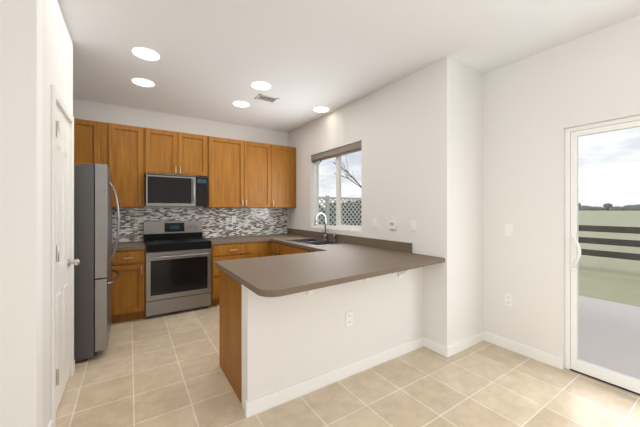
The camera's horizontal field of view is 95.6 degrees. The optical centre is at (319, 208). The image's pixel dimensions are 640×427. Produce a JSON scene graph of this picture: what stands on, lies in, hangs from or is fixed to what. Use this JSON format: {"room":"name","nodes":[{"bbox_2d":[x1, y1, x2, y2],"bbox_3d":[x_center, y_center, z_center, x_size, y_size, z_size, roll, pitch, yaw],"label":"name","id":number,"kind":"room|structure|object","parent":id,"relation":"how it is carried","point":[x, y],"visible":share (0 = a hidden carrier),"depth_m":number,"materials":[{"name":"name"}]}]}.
{"room":"kitchen","nodes":[
{"label":"kitchen","id":0,"kind":"room"},
{"bbox_2d":[0,0,41,426],"bbox_3d":[-2.462,-0.020,0.886,2.350,2.740,0.120,0,0,-33],"label":"wall","id":1,"kind":"structure","parent":0,"point":[20,213],"depth_m":1.45,"materials":[{"name":"white paint"}]},
{"bbox_2d":[42,0,72,426],"bbox_3d":[-1.836,-0.020,1.966,0.120,2.740,1.000,0,0,-33],"label":"wall","id":2,"kind":"structure","parent":0,"point":[57,57],"depth_m":1.70,"materials":[{"name":"white paint"}]},
{"bbox_2d":[48,419,52,426],"bbox_3d":[-1.526,1.302,1.615,0.013,0.095,0.275,0,0,-33],"label":"baseboard","id":3,"kind":"structure","parent":2,"relation":"attached to","point":[50,424],"depth_m":1.71,"materials":[{"name":"white wood"}]},
{"bbox_2d":[51,84,73,426],"bbox_3d":[-1.871,0.299,2.032,0.134,2.102,0.754,0,0,-33],"label":"door frame","id":4,"kind":"structure","parent":2,"relation":"attached to","point":[56,98],"depth_m":1.79,"materials":[{"name":"white wood"}]},
{"bbox_2d":[56,104,79,411],"bbox_3d":[-1.814,0.325,2.066,0.109,2.027,0.633,0,0,-33],"label":"pantry door","id":5,"kind":"structure","parent":2,"relation":"in","point":[63,262],"depth_m":2.08,"materials":[{"name":"white painted wood"},{"name":"brushed nickel"}]},
{"bbox_2d":[73,99,287,242],"bbox_3d":[-2.090,-0.020,4.399,3.820,2.740,0.150,0,0,-33],"label":"wall","id":6,"kind":"structure","parent":0,"point":[99,112],"depth_m":4.24,"materials":[{"name":"white paint"}]},
{"bbox_2d":[74,118,101,167],"bbox_3d":[-3.077,-0.775,3.470,0.750,0.590,0.320,0,0,-33],"label":"upper cabinet","id":7,"kind":"object","parent":6,"relation":"attached to","point":[87,133],"depth_m":3.48,"materials":[{"name":"brown wood"}]},
{"bbox_2d":[102,122,149,207],"bbox_3d":[-2.572,-0.545,3.800,0.587,1.050,0.320,0,0,-33],"label":"upper cabinet","id":8,"kind":"object","parent":6,"relation":"attached to","point":[125,148],"depth_m":3.70,"materials":[{"name":"brown wood"}]},
{"bbox_2d":[150,128,209,177],"bbox_3d":[-2.051,-0.770,4.141,0.793,0.600,0.320,0,0,-33],"label":"upper cabinet","id":9,"kind":"object","parent":6,"relation":"attached to","point":[171,152],"depth_m":4.02,"materials":[{"name":"brown wood"}]},
{"bbox_2d":[145,173,207,205],"bbox_3d":[-2.013,-0.254,4.083,0.762,0.423,0.438,0,0,-33],"label":"microwave","id":10,"kind":"object","parent":9,"relation":"attached to","point":[172,190],"visible":1,"depth_m":3.92,"materials":[{"name":"silver metal"}]},
{"bbox_2d":[113,208,286,242],"bbox_3d":[-1.679,0.215,4.573,2.591,0.466,0.008,0,0,-33],"label":"backsplash","id":11,"kind":"structure","parent":6,"relation":"attached to","point":[217,222],"depth_m":4.56,"materials":[{"name":"tile"}]},
{"bbox_2d":[203,136,249,207],"bbox_3d":[-1.499,-0.545,4.503,0.665,1.050,0.320,0,0,-33],"label":"upper cabinet","id":12,"kind":"object","parent":6,"relation":"attached to","point":[243,174],"depth_m":4.40,"materials":[{"name":"brown wood"}]},
{"bbox_2d":[250,142,273,207],"bbox_3d":[-1.080,-0.545,4.776,0.569,1.050,0.320,0,0,-33],"label":"upper cabinet","id":13,"kind":"object","parent":6,"relation":"attached to","point":[261,154],"depth_m":4.69,"materials":[{"name":"brown wood"}]},
{"bbox_2d":[274,145,295,207],"bbox_3d":[-0.715,-0.545,5.015,0.537,1.050,0.320,0,0,-33],"label":"upper cabinet","id":14,"kind":"object","parent":6,"relation":"attached to","point":[284,156],"depth_m":4.92,"materials":[{"name":"brown wood"}]},
{"bbox_2d":[242,267,422,410],"bbox_3d":[0.239,0.920,2.427,1.779,0.860,0.120,0,0,-33],"label":"wall","id":15,"kind":"structure","parent":0,"point":[290,339],"depth_m":2.21,"materials":[{"name":"white paint"}]},
{"bbox_2d":[245,336,425,417],"bbox_3d":[0.272,1.302,2.367,1.793,0.095,0.016,0,0,-33],"label":"baseboard","id":16,"kind":"structure","parent":15,"relation":"attached to","point":[267,401],"depth_m":2.21,"materials":[{"name":"white wood"}]},
{"bbox_2d":[346,311,352,326],"bbox_3d":[0.237,0.890,2.349,0.070,0.115,0.008,0,0,-33],"label":"outlet","id":17,"kind":"object","parent":15,"relation":"attached to","point":[349,318],"visible":1,"depth_m":2.35,"materials":[{"name":"white plastic"}]},
{"bbox_2d":[398,270,408,277],"bbox_3d":[0.785,0.559,2.598,0.038,0.140,0.190,0,0,-33],"label":"bracket","id":18,"kind":"object","parent":15,"relation":"attached to","point":[400,273],"visible":0.31,"depth_m":2.65,"materials":[{"name":"white metal"}]},
{"bbox_2d":[56,305,639,426],"bbox_3d":[-0.400,1.400,1.023,5.950,0.100,7.650,0,0,-33],"label":"floor","id":19,"kind":"structure","parent":0,"point":[163,370],"depth_m":2.13,"materials":[{"name":"tile"}]},
{"bbox_2d":[74,163,119,360],"bbox_3d":[-2.466,0.471,2.790,0.889,1.757,0.830,0,0,-33],"label":"refrigerator","id":20,"kind":"object","parent":19,"relation":"on","point":[93,254],"visible":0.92,"depth_m":2.59,"materials":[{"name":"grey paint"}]},
{"bbox_2d":[112,249,144,322],"bbox_3d":[-2.447,0.920,3.697,0.345,0.860,0.630,0,0,-33],"label":"base cabinet","id":21,"kind":"object","parent":19,"relation":"on","point":[128,294],"depth_m":3.45,"materials":[{"name":"brown wood"}]},
{"bbox_2d":[112,241,144,250],"bbox_3d":[-2.447,0.469,3.698,0.349,0.038,0.628,0,0,-33],"label":"countertop","id":22,"kind":"structure","parent":21,"relation":"on","point":[121,246],"depth_m":3.53,"materials":[{"name":"laminate"}]},
{"bbox_2d":[144,220,210,317],"bbox_3d":[-1.950,0.762,3.966,0.764,1.175,0.697,0,0,-33],"label":"range","id":23,"kind":"object","parent":19,"relation":"on","point":[177,265],"visible":0.98,"depth_m":3.76,"materials":[{"name":"silver metal"}]},
{"bbox_2d":[216,267,241,403],"bbox_3d":[-0.524,0.920,2.378,0.441,0.860,0.630,0,0,-33],"label":"base cabinet","id":24,"kind":"object","parent":19,"relation":"on","point":[228,290],"depth_m":2.23,"materials":[{"name":"brown wood"}]},
{"bbox_2d":[215,248,411,296],"bbox_3d":[-0.111,0.469,2.350,1.178,0.038,1.105,0,0,-33],"label":"countertop","id":25,"kind":"structure","parent":24,"relation":"on","point":[341,259],"depth_m":2.16,"materials":[{"name":"laminate"}]},
{"bbox_2d":[211,242,251,305],"bbox_3d":[-1.416,0.920,4.373,0.560,0.860,0.628,0,0,-33],"label":"base cabinet","id":26,"kind":"object","parent":19,"relation":"on","point":[219,252],"depth_m":4.06,"materials":[{"name":"brown wood"}]},
{"bbox_2d":[205,236,267,244],"bbox_3d":[-1.294,0.469,4.453,0.855,0.038,0.628,0,0,-33],"label":"countertop","id":27,"kind":"structure","parent":26,"relation":"on","point":[236,239],"depth_m":4.28,"materials":[{"name":"laminate"}]},
{"bbox_2d":[268,241,307,255],"bbox_3d":[-0.412,0.920,4.469,0.630,0.860,0.350,0,0,-33],"label":"base cabinet","id":28,"kind":"object","parent":19,"relation":"on","point":[274,248],"depth_m":4.11,"materials":[{"name":"brown wood"}]},
{"bbox_2d":[253,228,444,268],"bbox_3d":[0.054,0.495,3.754,0.635,0.290,3.273,0,0,-33],"label":"countertop","id":29,"kind":"structure","parent":28,"relation":"on","point":[396,252],"depth_m":3.39,"materials":[{"name":"laminate"}]},
{"bbox_2d":[315,212,335,240],"bbox_3d":[0.060,0.247,4.085,0.212,0.396,0.310,0,0,-33],"label":"faucet","id":30,"kind":"object","parent":29,"relation":"on","point":[325,234],"visible":1,"depth_m":4.17,"materials":[{"name":"silver metal"}]},
{"bbox_2d":[59,0,639,132],"bbox_3d":[-0.400,-1.440,1.023,5.950,0.100,7.650,0,0,-33],"label":"ceiling","id":31,"kind":"structure","parent":0,"point":[303,59],"depth_m":2.45,"materials":[{"name":"white paint"}]},
{"bbox_2d":[132,78,153,86],"bbox_3d":[-1.942,-1.387,3.187,0.210,0.006,0.210,0,0,-33],"label":"recessed light","id":32,"kind":"object","parent":31,"relation":"in","point":[142,82],"visible":1,"depth_m":3.18,"materials":[{"name":"white"}]},
{"bbox_2d":[132,48,159,60],"bbox_3d":[-1.559,-1.387,2.601,0.210,0.006,0.210,0,0,-33],"label":"recessed light","id":33,"kind":"object","parent":31,"relation":"in","point":[146,54],"visible":1,"depth_m":2.60,"materials":[{"name":"white"}]},
{"bbox_2d":[233,101,248,106],"bbox_3d":[-1.043,-1.387,3.841,0.210,0.006,0.210,0,0,-33],"label":"recessed light","id":34,"kind":"object","parent":31,"relation":"in","point":[240,104],"visible":1,"depth_m":3.84,"materials":[{"name":"white"}]},
{"bbox_2d":[252,82,270,89],"bbox_3d":[-0.664,-1.387,3.270,0.210,0.006,0.210,0,0,-33],"label":"recessed light","id":35,"kind":"object","parent":31,"relation":"in","point":[261,85],"visible":1,"depth_m":3.25,"materials":[{"name":"white"}]},
{"bbox_2d":[255,94,278,102],"bbox_3d":[-0.666,-1.386,3.639,0.250,0.008,0.180,0,0,-33],"label":"ceiling vent","id":36,"kind":"object","parent":31,"relation":"in","point":[266,98],"visible":0.92,"depth_m":3.64,"materials":[{"name":"white metal"}]},
{"bbox_2d":[314,107,328,112],"bbox_3d":[0.017,-1.387,4.056,0.210,0.006,0.210,0,0,-33],"label":"recessed light","id":37,"kind":"object","parent":31,"relation":"in","point":[321,109],"visible":1,"depth_m":4.04,"materials":[{"name":"white plastic"}]},
{"bbox_2d":[288,57,456,345],"bbox_3d":[0.355,-0.020,4.014,0.150,2.740,3.170,0,0,-33],"label":"wall","id":38,"kind":"structure","parent":0,"point":[404,130],"depth_m":2.99,"materials":[{"name":"white paint"}]},
{"bbox_2d":[314,151,361,230],"bbox_3d":[0.270,-0.285,4.198,0.060,1.148,1.228,0,0,-33],"label":"window","id":39,"kind":"structure","parent":38,"relation":"in","point":[338,216],"depth_m":4.18,"materials":[{"name":"white plastic"}]},
{"bbox_2d":[311,141,361,162],"bbox_3d":[0.217,-0.800,4.163,0.058,0.112,1.218,0,0,-33],"label":"window blind","id":40,"kind":"object","parent":39,"relation":"attached to","point":[346,149],"visible":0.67,"depth_m":4.06,"materials":[{"name":"brown fabric"}]},
{"bbox_2d":[373,218,376,227],"bbox_3d":[0.644,0.170,3.421,0.014,0.115,0.070,0,0,-33],"label":"light switch","id":41,"kind":"object","parent":38,"relation":"attached to","point":[374,223],"visible":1,"depth_m":3.41,"materials":[{"name":"white plastic"}]},
{"bbox_2d":[388,221,395,228],"bbox_3d":[0.794,0.175,3.184,0.024,0.090,0.100,0,0,-33],"label":"thermostat","id":42,"kind":"object","parent":38,"relation":"attached to","point":[391,224],"visible":0.98,"depth_m":3.17,"materials":[{"name":"white plastic"}]},
{"bbox_2d":[410,220,415,231],"bbox_3d":[0.948,0.170,2.957,0.014,0.115,0.070,0,0,-33],"label":"light switch","id":43,"kind":"object","parent":38,"relation":"attached to","point":[412,225],"visible":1,"depth_m":2.95,"materials":[{"name":"white plastic"}]},
{"bbox_2d":[457,62,483,341],"bbox_3d":[1.508,-0.020,2.965,0.630,2.740,0.150,0,0,-33],"label":"wall","id":44,"kind":"structure","parent":0,"point":[470,201],"depth_m":2.86,"materials":[{"name":"white paint"}]},
{"bbox_2d":[445,331,484,357],"bbox_3d":[1.423,1.302,2.810,0.643,0.095,0.016,0,0,-33],"label":"baseboard","id":45,"kind":"structure","parent":44,"relation":"attached to","point":[455,348],"depth_m":2.78,"materials":[{"name":"white wood"}]},
{"bbox_2d":[484,15,639,368],"bbox_3d":[2.894,-0.020,1.284,0.150,2.740,4.180,0,0,-33],"label":"wall","id":46,"kind":"structure","parent":0,"point":[536,105],"depth_m":2.59,"materials":[{"name":"white paint"}]},
{"bbox_2d":[505,293,512,306],"bbox_3d":[1.815,0.875,2.789,0.008,0.115,0.070,0,0,-33],"label":"outlet","id":47,"kind":"object","parent":46,"relation":"attached to","point":[508,299],"visible":1,"depth_m":2.78,"materials":[{"name":"white plastic"}]},
{"bbox_2d":[505,224,512,235],"bbox_3d":[1.812,0.200,2.787,0.014,0.115,0.070,0,0,-33],"label":"light switch","id":48,"kind":"object","parent":46,"relation":"attached to","point":[508,229],"visible":1,"depth_m":2.78,"materials":[{"name":"white plastic"}]},
{"bbox_2d":[485,331,562,368],"bbox_3d":[1.871,1.302,2.698,0.013,0.095,0.615,0,0,-33],"label":"baseboard","id":49,"kind":"structure","parent":46,"relation":"attached to","point":[536,354],"depth_m":2.66,"materials":[{"name":"white wood"}]},
{"bbox_2d":[565,115,639,395],"bbox_3d":[2.597,0.336,1.705,0.137,2.029,1.828,0,0,-33],"label":"sliding glass door","id":50,"kind":"structure","parent":46,"relation":"in","point":[573,361],"depth_m":2.38,"materials":[{"name":"white plastic"}]},
{"label":"outside","id":51,"kind":"structure","parent":0,"visible":0},
{"bbox_2d":[578,210,639,306],"bbox_3d":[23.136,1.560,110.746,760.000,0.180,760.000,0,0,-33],"label":"ground","id":52,"kind":"structure","parent":51,"point":[619,278],"depth_m":7.55,"materials":[{"name":"green plant"}]},
{"bbox_2d":[319,196,361,225],"bbox_3d":[1.004,0.536,9.393,5.458,1.893,0.080,0,0,-33],"label":"lattice","id":53,"kind":"object","parent":52,"relation":"on","point":[328,198],"depth_m":9.19,"materials":[{"name":"grey wood"}]},
{"bbox_2d":[319,200,361,225],"bbox_3d":[0.239,0.602,10.451,5.901,1.955,1.572,0,0,-33],"label":"shrubs","id":54,"kind":"object","parent":52,"relation":"on","point":[330,214],"depth_m":10.28,"materials":[{"name":"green plant"}]},
{"bbox_2d":[319,158,361,187],"bbox_3d":[-3.173,-2.799,26.069,13.642,8.538,14.151,0,0,-33],"label":"trees","id":55,"kind":"object","parent":52,"relation":"on","point":[347,174],"depth_m":24.92,"materials":[{"name":"brown plant"}]},
{"bbox_2d":[578,225,639,260],"bbox_3d":[2.864,0.860,12.032,0.170,1.220,43.000,0,0,-33],"label":"fence","id":56,"kind":"object","parent":52,"relation":"on","point":[606,240],"depth_m":6.42,"materials":[{"name":"grey wood"}]},
{"bbox_2d":[578,295,639,378],"bbox_3d":[3.904,1.425,2.435,2.799,0.089,5.000,0,0,-33],"label":"patio slab","id":57,"kind":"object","parent":52,"relation":"on","point":[603,362],"depth_m":3.16,"materials":[{"name":"beige concrete"}]},
{"bbox_2d":[578,202,639,210],"bbox_3d":[288.466,-2.272,274.643,58.548,13.711,659.212,0,0,-33],"label":"treeline","id":58,"kind":"object","parent":52,"relation":"on","point":[614,208],"depth_m":275.86,"materials":[{"name":"grey"}]}
]}

